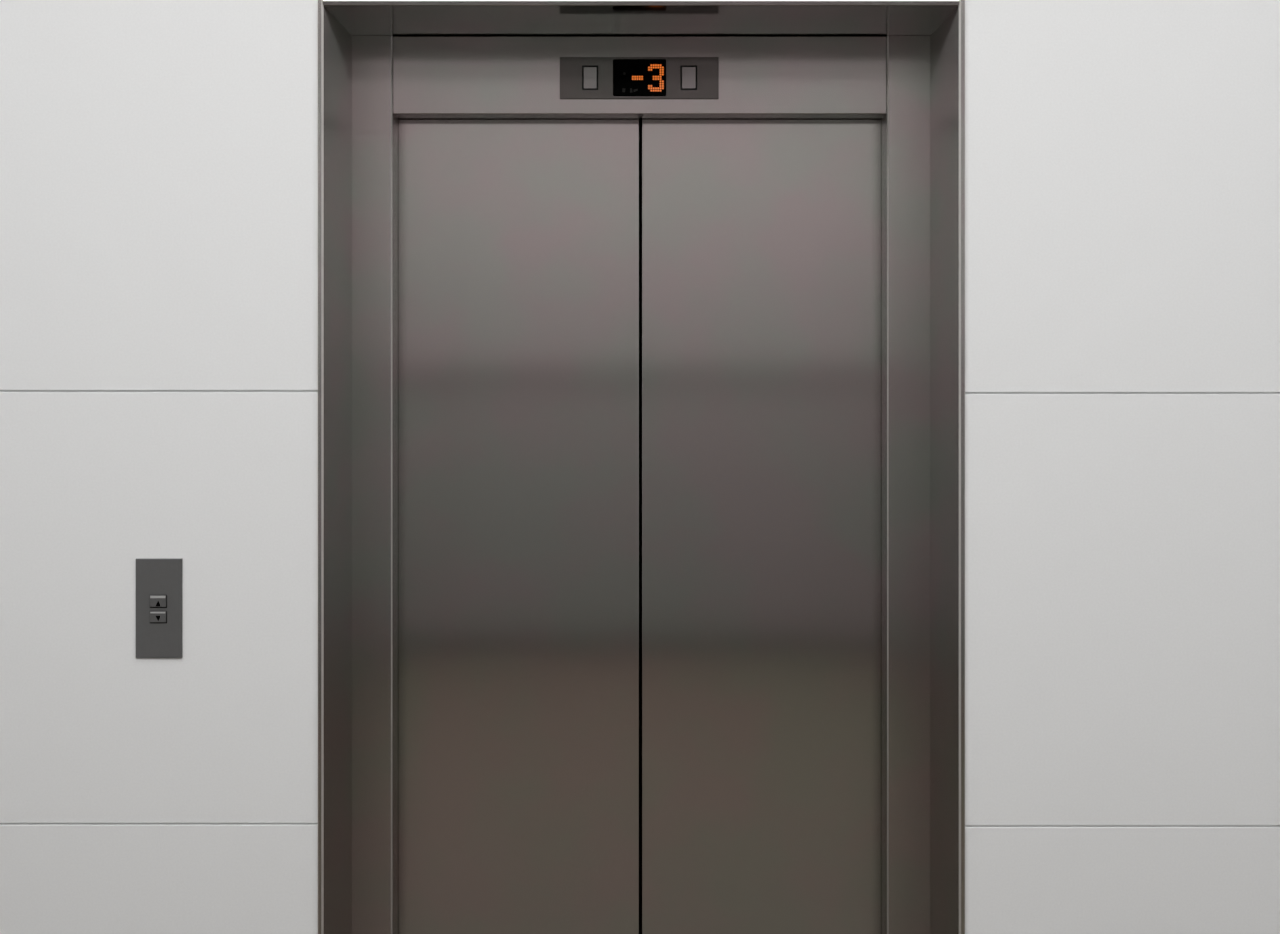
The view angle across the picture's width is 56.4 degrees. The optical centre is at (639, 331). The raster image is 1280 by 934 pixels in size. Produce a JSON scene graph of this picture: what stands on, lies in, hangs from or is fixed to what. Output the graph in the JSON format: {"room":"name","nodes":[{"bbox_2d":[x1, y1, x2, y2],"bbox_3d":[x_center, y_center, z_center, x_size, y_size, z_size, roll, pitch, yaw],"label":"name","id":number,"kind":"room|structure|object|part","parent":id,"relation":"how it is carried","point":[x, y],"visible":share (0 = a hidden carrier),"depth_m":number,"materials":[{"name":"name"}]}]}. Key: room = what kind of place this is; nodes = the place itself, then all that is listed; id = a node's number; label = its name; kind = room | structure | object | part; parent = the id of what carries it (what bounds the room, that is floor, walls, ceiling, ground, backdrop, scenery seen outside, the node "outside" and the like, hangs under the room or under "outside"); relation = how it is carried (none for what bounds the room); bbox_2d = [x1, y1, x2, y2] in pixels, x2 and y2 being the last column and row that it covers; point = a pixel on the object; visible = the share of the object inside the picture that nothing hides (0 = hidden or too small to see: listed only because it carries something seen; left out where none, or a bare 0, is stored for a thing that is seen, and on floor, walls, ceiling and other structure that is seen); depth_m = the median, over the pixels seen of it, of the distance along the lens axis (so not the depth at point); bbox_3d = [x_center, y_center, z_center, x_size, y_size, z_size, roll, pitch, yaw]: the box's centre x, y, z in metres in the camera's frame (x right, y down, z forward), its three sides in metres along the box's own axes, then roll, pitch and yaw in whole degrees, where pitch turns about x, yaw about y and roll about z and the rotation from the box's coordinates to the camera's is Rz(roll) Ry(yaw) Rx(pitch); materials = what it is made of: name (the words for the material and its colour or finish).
{"room":"elevator lobby","nodes":[
{"label":"elevator lobby","id":0,"kind":"room"},
{"bbox_2d":[0,0,1279,933],"bbox_3d":[0.000,0.008,2.325,6.000,3.300,0.250,0,0,0],"label":"wall","id":1,"kind":"structure","parent":0,"point":[159,159],"depth_m":2.20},
{"bbox_2d":[135,559,182,657],"bbox_3d":[-0.885,0.509,2.196,0.087,0.182,0.008,0,0,0],"label":"elevator call panel","id":2,"kind":"object","parent":1,"relation":"attached to","point":[159,582],"visible":1,"depth_m":2.20,"materials":[{"name":"black metal"}]},
{"bbox_2d":[318,0,964,933],"bbox_3d":[0.003,0.523,2.364,1.190,2.271,0.340,0,0,0],"label":"elevator","id":3,"kind":"object","parent":1,"relation":"attached to","point":[803,222],"visible":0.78,"depth_m":2.47,"materials":[{"name":"metal"}]},
{"bbox_3d":[-0.267,0.575,2.491,0.529,2.154,0.035,0,0,0],"label":"sliding door","id":4,"kind":"part","parent":3,"relation":"part of","materials":[{"name":"metal"}]},
{"bbox_2d":[560,56,717,98],"bbox_3d":[-0.002,-0.514,2.413,0.319,0.084,0.004,0,0,0],"label":"indicator","id":5,"kind":"object","parent":3,"relation":"attached to","point":[580,77],"visible":1,"depth_m":2.41,"materials":[{"name":"black metal"}]},
{"bbox_3d":[-0.001,-0.520,2.441,1.000,0.156,0.051,0,0,0],"label":"header panel","id":6,"kind":"part","parent":3,"relation":"part of","materials":[{"name":"metal"}]},
{"bbox_3d":[0.267,0.575,2.491,0.526,2.154,0.035,0,0,0],"label":"sliding door","id":7,"kind":"part","parent":3,"relation":"part of","materials":[{"name":"metal"}]},
{"bbox_2d":[351,34,930,933],"bbox_3d":[0.000,0.398,2.555,1.500,2.520,0.190,0,0,0],"label":"wall","id":8,"kind":"structure","parent":0,"point":[640,119],"depth_m":2.63,"materials":[{"name":"black"}]}
]}

